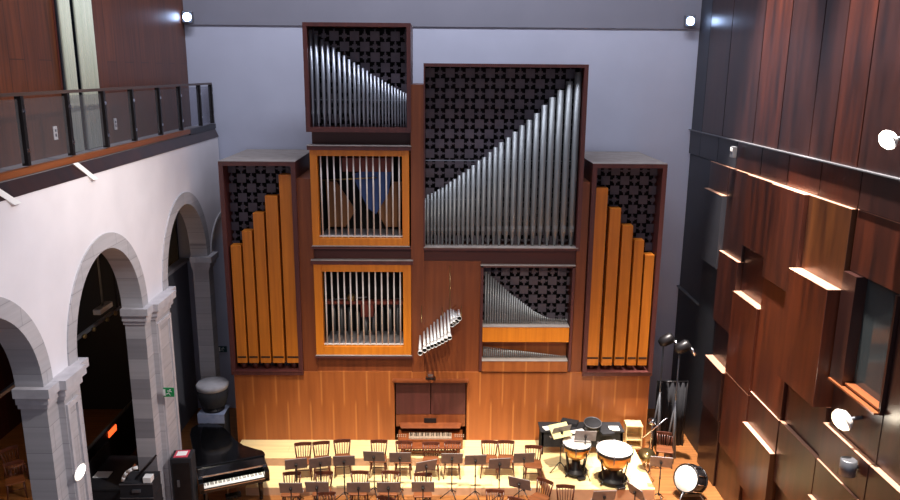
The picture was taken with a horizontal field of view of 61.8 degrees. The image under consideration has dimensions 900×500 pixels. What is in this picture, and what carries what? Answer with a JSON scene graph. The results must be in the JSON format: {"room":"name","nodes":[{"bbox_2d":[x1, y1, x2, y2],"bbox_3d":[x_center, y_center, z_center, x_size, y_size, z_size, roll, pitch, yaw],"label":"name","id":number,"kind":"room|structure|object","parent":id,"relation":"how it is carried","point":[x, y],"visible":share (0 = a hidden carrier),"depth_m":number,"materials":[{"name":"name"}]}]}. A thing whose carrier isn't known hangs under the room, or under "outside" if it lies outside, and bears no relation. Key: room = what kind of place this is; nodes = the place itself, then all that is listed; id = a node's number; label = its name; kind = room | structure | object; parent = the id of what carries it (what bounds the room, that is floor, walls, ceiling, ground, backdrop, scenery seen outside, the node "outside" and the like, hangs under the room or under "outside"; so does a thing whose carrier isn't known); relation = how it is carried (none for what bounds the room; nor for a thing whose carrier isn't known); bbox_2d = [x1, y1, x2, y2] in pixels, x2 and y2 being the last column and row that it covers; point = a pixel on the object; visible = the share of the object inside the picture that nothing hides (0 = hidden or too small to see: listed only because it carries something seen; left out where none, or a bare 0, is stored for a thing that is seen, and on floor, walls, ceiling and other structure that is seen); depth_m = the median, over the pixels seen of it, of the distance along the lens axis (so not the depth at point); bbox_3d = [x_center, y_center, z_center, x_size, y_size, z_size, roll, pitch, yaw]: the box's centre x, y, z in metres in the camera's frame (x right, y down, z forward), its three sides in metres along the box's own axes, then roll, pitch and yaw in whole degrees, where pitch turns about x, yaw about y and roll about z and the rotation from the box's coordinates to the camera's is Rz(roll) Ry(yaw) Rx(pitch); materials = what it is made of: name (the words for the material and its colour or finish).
{"room":"auditorium","nodes":[
{"label":"auditorium","id":0,"kind":"room"},
{"bbox_2d":[0,343,21,439],"bbox_3d":[-11.488,2.534,12.589,0.200,7.580,15.600,0,13,-1],"label":"wall","id":1,"kind":"structure","parent":0,"point":[10,415],"depth_m":19.49,"materials":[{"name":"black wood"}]},
{"bbox_2d":[0,0,190,167],"bbox_3d":[-6.616,-4.506,10.952,0.230,6.650,15.560,0,13,-1],"label":"wall","id":2,"kind":"structure","parent":0,"point":[138,42],"depth_m":14.30,"materials":[{"name":"brown wood"}]},
{"bbox_2d":[52,0,86,145],"bbox_3d":[-6.719,-3.801,13.062,0.390,4.200,1.340,0,13,-1],"label":"window","id":3,"kind":"structure","parent":2,"relation":"in","point":[54,5],"depth_m":13.21,"materials":[{"name":"glass"}]},
{"bbox_2d":[56,0,84,151],"bbox_3d":[-6.465,-3.686,12.651,0.078,4.030,0.399,0,13,-1],"label":"curtain","id":4,"kind":"object","parent":3,"relation":"hanging from","point":[63,6],"visible":0.85,"depth_m":12.75,"materials":[{"name":"white fabric"}]},
{"bbox_2d":[72,0,102,148],"bbox_3d":[-6.473,-3.847,13.327,0.078,4.030,0.689,0,13,-1],"label":"curtain","id":5,"kind":"object","parent":3,"relation":"hanging from","point":[82,9],"visible":0.96,"depth_m":13.41,"materials":[{"name":"white fabric"}]},
{"bbox_2d":[0,124,218,204],"bbox_3d":[-6.293,-1.231,11.738,0.970,0.420,15.560,0,13,-1],"label":"balcony ledge","id":6,"kind":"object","parent":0,"point":[17,180],"depth_m":12.38,"materials":[{"name":"brown wood"}]},
{"bbox_2d":[0,83,214,165],"bbox_3d":[-5.947,-1.946,11.592,0.100,1.005,15.400,0,13,-1],"label":"balcony balustrade","id":7,"kind":"object","parent":6,"relation":"on","point":[18,97],"visible":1,"depth_m":12.93,"materials":[{"name":"black metal"}]},
{"bbox_2d":[0,137,220,499],"bbox_3d":[-5.977,2.227,14.082,0.620,7.570,12.530,0,13,-1],"label":"wall","id":8,"kind":"structure","parent":0,"point":[50,241],"depth_m":12.49,"materials":[{"name":"white paint"}]},
{"bbox_2d":[74,463,85,480],"bbox_3d":[-5.708,3.433,11.629,0.034,0.236,0.377,0,13,-1],"label":"wall lamp","id":9,"kind":"object","parent":8,"relation":"attached to","point":[79,473],"visible":1,"depth_m":11.58,"materials":[{"name":"beige"}]},
{"bbox_2d":[163,388,174,396],"bbox_3d":[-5.617,2.841,15.018,0.213,0.190,0.024,0,13,-1],"label":"exit sign","id":10,"kind":"object","parent":8,"relation":"attached to","point":[167,392],"visible":1,"depth_m":15.01,"materials":[{"name":"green plastic"}]},
{"bbox_2d":[77,218,179,408],"bbox_3d":[-9.360,0.748,20.154,4.250,7.580,0.090,0,13,-1],"label":"wall","id":11,"kind":"structure","parent":0,"point":[106,384],"depth_m":20.55,"materials":[{"name":"stone"}]},
{"bbox_2d":[168,258,197,430],"bbox_3d":[-7.085,2.763,18.761,0.220,4.340,3.790,0,13,-1],"label":"wall","id":12,"kind":"structure","parent":0,"point":[180,310],"depth_m":19.86,"materials":[{"name":"paint"}]},
{"bbox_2d":[0,408,722,499],"bbox_3d":[-2.620,6.360,13.615,18.000,0.200,15.600,0,13,-1],"label":"floor","id":13,"kind":"structure","parent":0,"point":[96,421],"depth_m":18.21,"materials":[{"name":"brown wood"}]},
{"bbox_2d":[0,444,29,485],"bbox_3d":[-10.033,4.942,17.310,0.493,0.733,0.410,11,17,38],"label":"wooden chair","id":14,"kind":"object","parent":13,"relation":"on","point":[16,445],"visible":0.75,"depth_m":17.34,"materials":[{"name":"brown wood"}]},
{"bbox_2d":[3,459,27,499],"bbox_3d":[-9.618,5.106,16.640,0.410,0.733,0.493,-7,16,-30],"label":"wooden chair","id":15,"kind":"object","parent":13,"relation":"on","point":[17,479],"visible":1,"depth_m":16.64,"materials":[{"name":"brown wood"}]},
{"bbox_2d":[87,400,136,460],"bbox_3d":[-7.860,4.667,17.411,0.070,1.250,3.100,0,13,-1],"label":"balustrade","id":16,"kind":"object","parent":13,"relation":"on","point":[120,433],"visible":0.5,"depth_m":17.89,"materials":[{"name":"grey metal"}]},
{"bbox_2d":[108,424,116,437],"bbox_3d":[-7.833,4.200,17.455,0.020,0.140,0.400,0,13,-1],"label":"lamp","id":17,"kind":"object","parent":16,"relation":"attached to","point":[112,430],"depth_m":17.43,"materials":[{"name":"orange"}]},
{"bbox_2d":[89,441,138,499],"bbox_3d":[-7.203,4.996,16.271,1.000,1.150,1.400,0,13,-1],"label":"desk","id":18,"kind":"object","parent":13,"relation":"on","point":[108,488],"visible":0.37,"depth_m":16.14,"materials":[{"name":"black fabric"}]},
{"bbox_2d":[93,471,112,477],"bbox_3d":[-7.420,4.799,16.067,0.320,0.020,0.240,0,13,-1],"label":"paper sheet","id":19,"kind":"object","parent":18,"relation":"on","point":[100,474],"visible":1,"depth_m":16.05,"materials":[{"name":"grey paper"}]},
{"bbox_2d":[170,449,198,499],"bbox_3d":[-5.524,4.949,15.679,0.420,1.541,0.400,-1,13,-7],"label":"cabinet","id":20,"kind":"object","parent":13,"relation":"on","point":[182,462],"visible":1,"depth_m":15.46,"materials":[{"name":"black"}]},
{"bbox_2d":[172,463,191,499],"bbox_3d":[-5.503,5.007,15.507,0.340,1.350,0.005,-1,14,-7],"label":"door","id":21,"kind":"structure","parent":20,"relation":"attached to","point":[181,471],"depth_m":15.44,"materials":[{"name":"brown wood"}]},
{"bbox_2d":[197,405,230,433],"bbox_3d":[-5.779,4.463,18.532,0.640,1.160,0.560,0,13,-1],"label":"crate","id":22,"kind":"object","parent":13,"relation":"on","point":[222,418],"visible":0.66,"depth_m":18.17,"materials":[{"name":"black fabric"}]},
{"bbox_2d":[196,377,228,413],"bbox_3d":[-5.772,3.542,18.323,0.770,0.728,0.770,0,13,-1],"label":"timpani","id":23,"kind":"object","parent":22,"relation":"on","point":[212,392],"visible":1,"depth_m":18.08,"materials":[{"name":"black fabric"}]},
{"bbox_2d":[197,388,227,408],"bbox_3d":[-5.772,3.552,18.325,0.730,0.508,0.730,0,13,-1],"label":"kettle","id":24,"kind":"object","parent":23,"relation":"on","point":[214,398],"depth_m":18.03,"materials":[{"name":"grey metal"}]},
{"bbox_2d":[190,423,269,499],"bbox_3d":[-5.059,4.877,17.131,1.450,0.975,2.572,-5,15,-23],"label":"grand piano","id":25,"kind":"object","parent":13,"relation":"on","point":[222,462],"visible":1,"depth_m":16.45,"materials":[{"name":"black paint"}]},
{"bbox_2d":[281,471,300,499],"bbox_3d":[-3.432,5.243,16.274,0.410,0.733,0.493,-1,13,-5],"label":"wooden chair","id":26,"kind":"object","parent":13,"relation":"on","point":[283,495],"visible":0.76,"depth_m":16.39,"materials":[{"name":"brown wood"}]},
{"bbox_2d":[279,483,303,499],"bbox_3d":[-3.230,5.234,15.437,0.496,1.128,0.417,7,15,27],"label":"music stand","id":27,"kind":"object","parent":13,"relation":"on","point":[290,488],"visible":1,"depth_m":15.29,"materials":[{"name":"black metal"}]},
{"bbox_2d":[285,458,306,499],"bbox_3d":[-3.328,5.011,16.371,0.496,1.128,0.417,4,14,15],"label":"music stand","id":28,"kind":"object","parent":13,"relation":"on","point":[296,464],"visible":0.87,"depth_m":16.23,"materials":[{"name":"black metal"}]},
{"bbox_2d":[305,482,328,499],"bbox_3d":[-2.708,5.228,15.482,0.496,1.128,0.417,7,15,27],"label":"music stand","id":29,"kind":"object","parent":13,"relation":"on","point":[316,487],"visible":1,"depth_m":15.33,"materials":[{"name":"black metal"}]},
{"bbox_2d":[309,456,330,499],"bbox_3d":[-2.825,4.998,16.441,0.496,1.128,0.417,3,14,11],"label":"music stand","id":30,"kind":"object","parent":13,"relation":"on","point":[320,462],"visible":0.8,"depth_m":16.29,"materials":[{"name":"black metal"}]},
{"bbox_2d":[312,471,332,499],"bbox_3d":[-2.754,5.241,16.304,0.410,0.733,0.493,0,13,-1],"label":"wooden chair","id":31,"kind":"object","parent":13,"relation":"on","point":[326,473],"visible":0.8,"depth_m":16.42,"materials":[{"name":"brown wood"}]},
{"bbox_2d":[318,491,335,499],"bbox_3d":[-2.561,5.432,15.509,0.410,0.733,0.493,0,13,-3],"label":"wooden chair","id":32,"kind":"object","parent":13,"relation":"on","point":[329,493],"visible":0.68,"depth_m":15.64,"materials":[{"name":"brown wood"}]},
{"bbox_2d":[333,455,354,499],"bbox_3d":[-2.305,4.986,16.511,0.496,1.128,0.417,6,15,23],"label":"music stand","id":33,"kind":"object","parent":13,"relation":"on","point":[344,461],"visible":0.97,"depth_m":16.38,"materials":[{"name":"black metal"}]},
{"bbox_2d":[347,482,369,499],"bbox_3d":[-1.862,5.236,15.476,0.496,1.128,0.417,7,15,25],"label":"music stand","id":34,"kind":"object","parent":13,"relation":"on","point":[352,487],"visible":1,"depth_m":15.32,"materials":[{"name":"black metal"}]},
{"bbox_2d":[348,470,368,499],"bbox_3d":[-1.979,5.240,16.337,0.410,0.733,0.493,1,13,1],"label":"wooden chair","id":35,"kind":"object","parent":13,"relation":"on","point":[354,472],"visible":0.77,"depth_m":16.45,"materials":[{"name":"brown wood"}]},
{"bbox_2d":[363,451,384,495],"bbox_3d":[-1.667,4.943,16.711,0.496,1.128,0.417,9,16,31],"label":"music stand","id":36,"kind":"object","parent":13,"relation":"on","point":[373,456],"visible":0.91,"depth_m":16.57,"materials":[{"name":"black metal"}]},
{"bbox_2d":[377,482,399,499],"bbox_3d":[-1.250,5.239,15.485,0.496,1.128,0.417,7,15,27],"label":"music stand","id":37,"kind":"object","parent":13,"relation":"on","point":[388,487],"visible":1,"depth_m":15.32,"materials":[{"name":"black metal"}]},
{"bbox_2d":[379,470,399,499],"bbox_3d":[-1.319,5.243,16.347,0.410,0.733,0.493,1,13,3],"label":"wooden chair","id":38,"kind":"object","parent":13,"relation":"on","point":[387,472],"visible":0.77,"depth_m":16.46,"materials":[{"name":"brown wood"}]},
{"bbox_2d":[246,466,540,494],"bbox_3d":[-1.266,5.294,17.292,6.600,0.190,0.957,0,13,-1],"label":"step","id":39,"kind":"structure","parent":13,"relation":"on","point":[466,485],"depth_m":17.13,"materials":[{"name":"brown wood"}]},
{"bbox_2d":[294,442,312,481],"bbox_3d":[-3.354,4.832,17.181,0.410,0.733,0.493,-2,14,-9],"label":"wooden chair","id":40,"kind":"object","parent":39,"relation":"on","point":[297,444],"visible":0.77,"depth_m":17.29,"materials":[{"name":"brown wood"}]},
{"bbox_2d":[312,441,330,480],"bbox_3d":[-2.941,4.822,17.236,0.410,0.733,0.493,-2,14,-11],"label":"wooden chair","id":41,"kind":"object","parent":39,"relation":"on","point":[318,443],"visible":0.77,"depth_m":17.34,"materials":[{"name":"brown wood"}]},
{"bbox_2d":[333,439,350,478],"bbox_3d":[-2.478,4.802,17.336,0.410,0.733,0.493,-2,14,-9],"label":"wooden chair","id":42,"kind":"object","parent":39,"relation":"on","point":[339,441],"visible":0.77,"depth_m":17.44,"materials":[{"name":"brown wood"}]},
{"bbox_2d":[369,439,387,478],"bbox_3d":[-1.648,4.812,17.324,0.410,0.733,0.493,0,13,-1],"label":"wooden chair","id":43,"kind":"object","parent":39,"relation":"on","point":[376,441],"visible":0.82,"depth_m":17.43,"materials":[{"name":"brown wood"}]},
{"bbox_2d":[394,440,412,479],"bbox_3d":[-1.073,4.825,17.287,0.410,0.733,0.493,1,13,1],"label":"wooden chair","id":44,"kind":"object","parent":39,"relation":"on","point":[401,442],"visible":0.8,"depth_m":17.39,"materials":[{"name":"brown wood"}]},
{"bbox_2d":[422,441,439,480],"bbox_3d":[-0.439,4.839,17.250,0.410,0.733,0.493,0,13,-1],"label":"wooden chair","id":45,"kind":"object","parent":39,"relation":"on","point":[425,458],"visible":0.84,"depth_m":17.35,"materials":[{"name":"brown wood"}]},
{"bbox_2d":[443,440,460,479],"bbox_3d":[0.050,4.830,17.305,0.410,0.733,0.493,1,13,1],"label":"wooden chair","id":46,"kind":"object","parent":39,"relation":"on","point":[447,442],"visible":0.69,"depth_m":17.41,"materials":[{"name":"brown wood"}]},
{"bbox_2d":[480,440,497,478],"bbox_3d":[0.903,4.828,17.343,0.410,0.733,0.493,1,13,3],"label":"wooden chair","id":47,"kind":"object","parent":39,"relation":"on","point":[489,456],"visible":0.84,"depth_m":17.45,"materials":[{"name":"brown wood"}]},
{"bbox_2d":[497,440,514,476],"bbox_3d":[1.291,4.830,17.349,0.410,0.733,0.493,1,13,2],"label":"wooden chair","id":48,"kind":"object","parent":39,"relation":"on","point":[500,442],"visible":0.81,"depth_m":17.45,"materials":[{"name":"brown wood"}]},
{"bbox_2d":[524,445,541,484],"bbox_3d":[1.894,4.887,17.127,0.410,0.733,0.493,2,13,5],"label":"wooden chair","id":49,"kind":"object","parent":39,"relation":"on","point":[536,464],"visible":0.88,"depth_m":17.15,"materials":[{"name":"brown wood"}]},
{"bbox_2d":[389,452,410,499],"bbox_3d":[-1.094,4.956,16.678,0.496,1.128,0.417,7,15,27],"label":"music stand","id":50,"kind":"object","parent":13,"relation":"on","point":[399,457],"visible":0.88,"depth_m":16.54,"materials":[{"name":"black metal"}]},
{"bbox_2d":[413,472,431,499],"bbox_3d":[-0.589,5.266,16.276,0.410,0.733,0.493,0,13,-1],"label":"wooden chair","id":51,"kind":"object","parent":13,"relation":"on","point":[416,494],"visible":0.76,"depth_m":16.38,"materials":[{"name":"brown wood"}]},
{"bbox_2d":[411,482,434,499],"bbox_3d":[-0.547,5.238,15.513,0.496,1.128,0.417,7,15,27],"label":"music stand","id":52,"kind":"object","parent":13,"relation":"on","point":[422,487],"visible":1,"depth_m":15.36,"materials":[{"name":"black metal"}]},
{"bbox_2d":[414,459,436,499],"bbox_3d":[-0.526,5.043,16.331,0.496,1.128,0.417,2,14,7],"label":"music stand","id":53,"kind":"object","parent":13,"relation":"on","point":[430,464],"visible":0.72,"depth_m":16.18,"materials":[{"name":"black metal"}]},
{"bbox_2d":[218,22,667,453],"bbox_3d":[-0.168,-0.105,18.265,10.130,10.260,3.517,0,13,-1],"label":"pipe organ","id":54,"kind":"object","parent":13,"relation":"on","point":[459,225],"visible":1,"depth_m":17.68,"materials":[{"name":"brown wood"}]},
{"bbox_2d":[399,422,461,428],"bbox_3d":[-0.476,4.293,18.424,1.556,0.063,0.260,0,13,-1],"label":"shelf","id":55,"kind":"object","parent":54,"relation":"attached to","point":[404,425],"depth_m":18.39,"materials":[{"name":"brown wood"}]},
{"bbox_2d":[482,361,567,371],"bbox_3d":[1.797,2.744,18.387,2.070,0.271,0.550,0,13,-1],"label":"panel","id":56,"kind":"object","parent":54,"relation":"attached to","point":[487,366],"depth_m":18.12,"materials":[{"name":"brown wood"}]},
{"bbox_2d":[440,453,462,499],"bbox_3d":[0.050,4.971,16.653,0.496,1.128,0.417,7,15,27],"label":"music stand","id":57,"kind":"object","parent":13,"relation":"on","point":[451,458],"visible":1,"depth_m":16.52,"materials":[{"name":"black metal"}]},
{"bbox_2d":[463,455,486,499],"bbox_3d":[0.561,4.988,16.598,0.496,1.128,0.417,7,15,24],"label":"music stand","id":58,"kind":"object","parent":13,"relation":"on","point":[475,460],"visible":1,"depth_m":16.47,"materials":[{"name":"black metal"}]},
{"bbox_2d":[485,489,504,499],"bbox_3d":[0.922,5.426,15.654,0.410,0.733,0.493,2,13,5],"label":"wooden chair","id":59,"kind":"object","parent":13,"relation":"on","point":[489,491],"visible":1,"depth_m":15.78,"materials":[{"name":"brown wood"}]},
{"bbox_2d":[488,458,510,499],"bbox_3d":[1.076,5.026,16.459,0.496,1.128,0.417,6,14,21],"label":"music stand","id":60,"kind":"object","parent":13,"relation":"on","point":[499,463],"visible":0.93,"depth_m":16.32,"materials":[{"name":"black metal"}]},
{"bbox_2d":[508,476,531,496],"bbox_3d":[1.458,5.218,15.666,0.417,1.128,0.496,-10,17,-37],"label":"music stand","id":61,"kind":"object","parent":13,"relation":"on","point":[519,483],"visible":0.97,"depth_m":15.52,"materials":[{"name":"black metal"}]},
{"bbox_2d":[513,453,534,497],"bbox_3d":[1.633,4.973,16.700,0.496,1.128,0.417,6,15,23],"label":"music stand","id":62,"kind":"object","parent":13,"relation":"on","point":[523,458],"visible":0.91,"depth_m":16.56,"materials":[{"name":"black metal"}]},
{"bbox_2d":[527,477,553,499],"bbox_3d":[1.928,5.329,16.093,0.410,0.733,0.493,10,16,34],"label":"wooden chair","id":63,"kind":"object","parent":13,"relation":"on","point":[535,496],"visible":1,"depth_m":16.13,"materials":[{"name":"brown wood"}]},
{"bbox_2d":[556,484,574,499],"bbox_3d":[2.432,5.392,15.847,0.410,0.733,0.493,2,13,5],"label":"wooden chair","id":64,"kind":"object","parent":13,"relation":"on","point":[559,486],"visible":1,"depth_m":15.97,"materials":[{"name":"brown wood"}]},
{"bbox_2d":[591,490,616,499],"bbox_3d":[3.096,5.332,15.241,0.496,1.128,0.417,6,15,23],"label":"music stand","id":65,"kind":"object","parent":13,"relation":"on","point":[610,494],"visible":1,"depth_m":15.08,"materials":[{"name":"black metal"}]},
{"bbox_2d":[626,481,644,499],"bbox_3d":[3.811,5.309,15.364,0.417,1.128,0.496,0,13,0],"label":"music stand","id":66,"kind":"object","parent":13,"relation":"on","point":[635,491],"visible":1,"depth_m":15.24,"materials":[{"name":"black metal"}]},
{"bbox_2d":[638,448,655,480],"bbox_3d":[4.531,5.022,17.275,0.465,0.811,0.448,0,13,-1],"label":"cymbal stand","id":67,"kind":"object","parent":13,"relation":"on","point":[644,454],"visible":0.84,"depth_m":17.25,"materials":[{"name":"gold metal"}]},
{"bbox_2d":[641,418,656,473],"bbox_3d":[4.803,4.638,17.878,0.465,1.283,0.433,0,13,-1],"label":"cymbal stand","id":68,"kind":"object","parent":13,"relation":"on","point":[652,421],"visible":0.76,"depth_m":17.81,"materials":[{"name":"metal"}]},
{"bbox_2d":[643,417,667,472],"bbox_3d":[4.830,4.594,17.841,0.515,1.392,0.392,8,15,28],"label":"microphone boom","id":69,"kind":"object","parent":13,"relation":"on","point":[661,422],"visible":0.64,"depth_m":17.81,"materials":[{"name":"metal"}]},
{"bbox_2d":[649,456,672,499],"bbox_3d":[4.625,5.027,16.574,0.496,1.128,0.417,11,17,37],"label":"music stand","id":70,"kind":"object","parent":13,"relation":"on","point":[660,462],"visible":1,"depth_m":16.44,"materials":[{"name":"black metal"}]},
{"bbox_2d":[649,332,677,448],"bbox_3d":[5.272,3.528,18.494,0.518,3.156,0.410,0,13,-1],"label":"lighting stand","id":71,"kind":"object","parent":13,"relation":"on","point":[668,338],"visible":0.76,"depth_m":18.48,"materials":[{"name":"grey metal"}]},
{"bbox_2d":[655,431,673,468],"bbox_3d":[5.198,4.845,18.237,0.410,0.733,0.493,4,14,13],"label":"wooden chair","id":72,"kind":"object","parent":13,"relation":"on","point":[662,448],"visible":0.88,"depth_m":18.29,"materials":[{"name":"brown wood"}]},
{"bbox_2d":[653,381,688,445],"bbox_3d":[5.562,4.132,18.993,0.790,1.770,0.048,0,13,-1],"label":"screen","id":73,"kind":"object","parent":13,"relation":"on","point":[668,389],"visible":0.71,"depth_m":18.95,"materials":[{"name":"black fabric"}]},
{"bbox_2d":[664,339,696,463],"bbox_3d":[5.515,3.641,18.010,0.518,3.164,0.410,0,13,-1],"label":"lighting stand","id":74,"kind":"object","parent":13,"relation":"on","point":[683,346],"visible":0.95,"depth_m":18.02,"materials":[{"name":"grey metal"}]},
{"bbox_2d":[673,463,707,499],"bbox_3d":[5.367,5.149,16.805,0.712,0.803,0.744,0,13,-1],"label":"bass drum","id":75,"kind":"object","parent":13,"relation":"on","point":[690,480],"visible":1,"depth_m":16.65,"materials":[{"name":"black metal"}]},
{"bbox_3d":[-6.087,5.741,15.038,0.672,0.290,0.542,1,13,1],"label":"flight case","id":76,"kind":"object","parent":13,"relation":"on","visible":0},
{"bbox_3d":[-6.085,5.457,14.971,0.662,0.290,0.532,1,13,0],"label":"flight case","id":77,"kind":"object","parent":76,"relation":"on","visible":0},
{"bbox_3d":[-6.082,5.173,14.903,0.652,0.290,0.522,0,13,-1],"label":"flight case","id":78,"kind":"object","parent":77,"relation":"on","visible":0},
{"bbox_2d":[120,484,162,499],"bbox_3d":[-6.080,4.889,14.835,0.642,0.290,0.512,0,13,-2],"label":"flight case","id":79,"kind":"object","parent":78,"relation":"on","point":[158,496],"visible":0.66,"depth_m":14.60,"materials":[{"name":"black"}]},
{"bbox_2d":[119,471,160,497],"bbox_3d":[-6.077,4.605,14.768,0.632,0.290,0.502,0,13,-3],"label":"flight case","id":80,"kind":"object","parent":79,"relation":"on","point":[131,487],"visible":0.88,"depth_m":14.57,"materials":[{"name":"black plastic"}]},
{"bbox_2d":[143,474,153,482],"bbox_3d":[-5.855,4.433,14.595,0.160,0.120,0.160,0,13,-1],"label":"carton","id":81,"kind":"object","parent":80,"relation":"on","point":[148,478],"visible":1,"depth_m":14.53,"materials":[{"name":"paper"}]},
{"bbox_2d":[176,25,699,408],"bbox_3d":[-2.476,-0.593,20.081,18.400,10.330,0.200,0,13,-1],"label":"wall","id":82,"kind":"structure","parent":0,"point":[640,97],"depth_m":19.17,"materials":[{"name":"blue paint"}]},
{"bbox_2d":[182,11,193,22],"bbox_3d":[-6.453,-5.732,18.517,0.260,0.280,0.280,0,13,-1],"label":"floodlight","id":83,"kind":"object","parent":82,"relation":"attached to","point":[187,16],"visible":1,"depth_m":18.43,"materials":[{"name":"grey metal"}]},
{"bbox_2d":[183,0,701,28],"bbox_3d":[-0.022,-7.327,18.486,13.600,3.550,0.240,0,13,-1],"label":"trim","id":84,"kind":"structure","parent":82,"relation":"attached to","point":[626,14],"depth_m":18.70,"materials":[{"name":"grey paint"}]},
{"bbox_2d":[684,15,695,26],"bbox_3d":[5.953,-5.686,18.686,0.260,0.280,0.280,0,13,-1],"label":"floodlight","id":85,"kind":"object","parent":82,"relation":"attached to","point":[689,20],"visible":1,"depth_m":18.60,"materials":[{"name":"grey metal"}]},
{"bbox_2d":[240,440,654,499],"bbox_3d":[-0.318,5.144,17.543,9.600,0.380,2.252,0,13,-1],"label":"platform","id":86,"kind":"object","parent":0,"point":[276,452],"visible":0.24,"depth_m":17.75,"materials":[{"name":"brown wood"}]},
{"bbox_2d":[398,442,461,452],"bbox_3d":[-0.470,4.741,17.826,1.500,0.270,0.280,0,13,-1],"label":"bench","id":87,"kind":"object","parent":86,"relation":"on","point":[416,445],"visible":0.66,"depth_m":17.77,"materials":[{"name":"brown wood"}]},
{"bbox_2d":[549,425,570,472],"bbox_3d":[2.494,4.490,17.116,0.496,1.128,0.417,1,13,4],"label":"music stand","id":88,"kind":"object","parent":86,"relation":"on","point":[567,427],"visible":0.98,"depth_m":16.97,"materials":[{"name":"black metal"}]},
{"bbox_2d":[548,422,571,438],"bbox_3d":[2.491,4.082,17.010,0.480,0.234,0.273,-6,15,-24],"label":"score","id":89,"kind":"object","parent":88,"relation":"on","point":[551,427],"visible":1,"depth_m":16.99,"materials":[{"name":"yellow paper"}]},
{"bbox_2d":[562,435,591,479],"bbox_3d":[2.853,4.697,16.998,0.700,0.777,0.713,0,13,-1],"label":"timpano","id":90,"kind":"object","parent":86,"relation":"on","point":[575,450],"visible":0.92,"depth_m":16.82,"materials":[{"name":"orange metal"}]},
{"bbox_2d":[564,448,588,460],"bbox_3d":[2.854,4.550,16.962,0.630,0.364,0.630,0,13,-1],"label":"kettle","id":91,"kind":"object","parent":90,"relation":"on","point":[576,454],"depth_m":16.68,"materials":[{"name":"orange metal"}]},
{"bbox_2d":[538,422,624,454],"bbox_3d":[3.129,4.529,18.084,1.994,0.620,0.500,0,13,-1],"label":"table","id":92,"kind":"object","parent":86,"relation":"on","point":[545,440],"visible":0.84,"depth_m":17.87,"materials":[{"name":"black fabric"}]},
{"bbox_2d":[560,418,578,426],"bbox_3d":[2.881,4.150,18.114,0.400,0.090,0.220,6,14,21],"label":"instrument case","id":93,"kind":"object","parent":92,"relation":"on","point":[574,423],"visible":0.89,"depth_m":18.06,"materials":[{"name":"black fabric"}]},
{"bbox_2d":[584,417,601,431],"bbox_3d":[3.375,4.149,17.802,0.424,0.250,0.433,0,13,-1],"label":"snare drum","id":94,"kind":"object","parent":92,"relation":"on","point":[590,423],"visible":0.97,"depth_m":17.74,"materials":[{"name":"black metal"}]},
{"bbox_2d":[574,430,596,479],"bbox_3d":[3.032,4.542,16.915,0.496,1.128,0.417,9,16,31],"label":"music stand","id":95,"kind":"object","parent":86,"relation":"on","point":[585,436],"visible":0.77,"depth_m":16.77,"materials":[{"name":"black metal"}]},
{"bbox_2d":[595,439,633,489],"bbox_3d":[3.629,4.766,16.694,0.847,0.798,0.864,0,13,-1],"label":"timpano","id":96,"kind":"object","parent":86,"relation":"on","point":[614,455],"visible":1,"depth_m":16.50,"materials":[{"name":"orange metal"}]},
{"bbox_2d":[599,455,631,470],"bbox_3d":[3.630,4.649,16.666,0.776,0.448,0.776,0,13,-1],"label":"kettle","id":97,"kind":"object","parent":96,"relation":"on","point":[610,462],"depth_m":16.32,"materials":[{"name":"orange metal"}]},
{"bbox_2d":[623,420,642,448],"bbox_3d":[4.448,4.495,18.305,0.400,0.605,0.340,1,13,3],"label":"stool","id":98,"kind":"object","parent":86,"relation":"on","point":[633,429],"visible":0.81,"depth_m":18.29,"materials":[{"name":"yellow wood"}]},
{"bbox_2d":[626,434,640,440],"bbox_3d":[4.447,4.563,18.311,0.350,0.030,0.300,1,13,3],"label":"shelf","id":99,"kind":"object","parent":98,"relation":"attached to","point":[630,437],"depth_m":18.27,"materials":[{"name":"brown wood"}]},
{"bbox_2d":[671,0,899,499],"bbox_3d":[6.363,-0.851,13.809,0.700,13.880,12.100,0,13,-1],"label":"wall","id":100,"kind":"structure","parent":0,"point":[805,92],"depth_m":13.93,"materials":[{"name":"brown wood"}]},
{"bbox_2d":[832,409,862,430],"bbox_3d":[6.115,2.622,11.528,0.473,0.332,0.340,6,15,23],"label":"wall spotlight","id":101,"kind":"object","parent":100,"relation":"attached to","point":[841,419],"visible":1,"depth_m":11.46,"materials":[{"name":"white plastic"}]},
{"bbox_2d":[838,456,858,477],"bbox_3d":[6.090,3.312,11.479,0.270,0.260,0.240,0,13,-1],"label":"spotlight","id":102,"kind":"object","parent":100,"relation":"attached to","point":[848,466],"visible":1,"depth_m":11.40,"materials":[{"name":"grey metal"}]},
{"bbox_2d":[828,271,899,415],"bbox_3d":[6.325,1.376,11.451,0.260,1.820,1.380,0,13,-1],"label":"window","id":103,"kind":"structure","parent":100,"relation":"in","point":[868,311],"depth_m":11.58,"materials":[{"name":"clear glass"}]},
{"bbox_2d":[879,130,899,149],"bbox_3d":[6.185,-1.523,10.412,0.465,0.267,0.290,0,13,-1],"label":"wall spotlight","id":104,"kind":"object","parent":100,"relation":"attached to","point":[888,140],"visible":1,"depth_m":10.33,"materials":[{"name":"white plastic"}]},
{"bbox_3d":[-8.898,-1.214,11.729,5.320,0.150,15.600,0,13,-1],"label":"ceiling","id":105,"kind":"structure","parent":0,"visible":0},
{"bbox_2d":[0,270,120,397],"bbox_3d":[-6.980,0.917,10.411,0.140,3.354,11.000,0,13,-1],"label":"batten","id":106,"kind":"object","parent":105,"relation":"hanging from","point":[92,327],"visible":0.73,"depth_m":15.05,"materials":[{"name":"grey metal"}]},
{"bbox_2d":[93,256,112,314],"bbox_3d":[-7.212,-0.316,15.323,0.160,3.238,0.660,0,13,-1],"label":"ceiling projector","id":107,"kind":"object","parent":105,"relation":"hanging from","point":[106,305],"visible":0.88,"depth_m":15.51,"materials":[{"name":"white plastic"}]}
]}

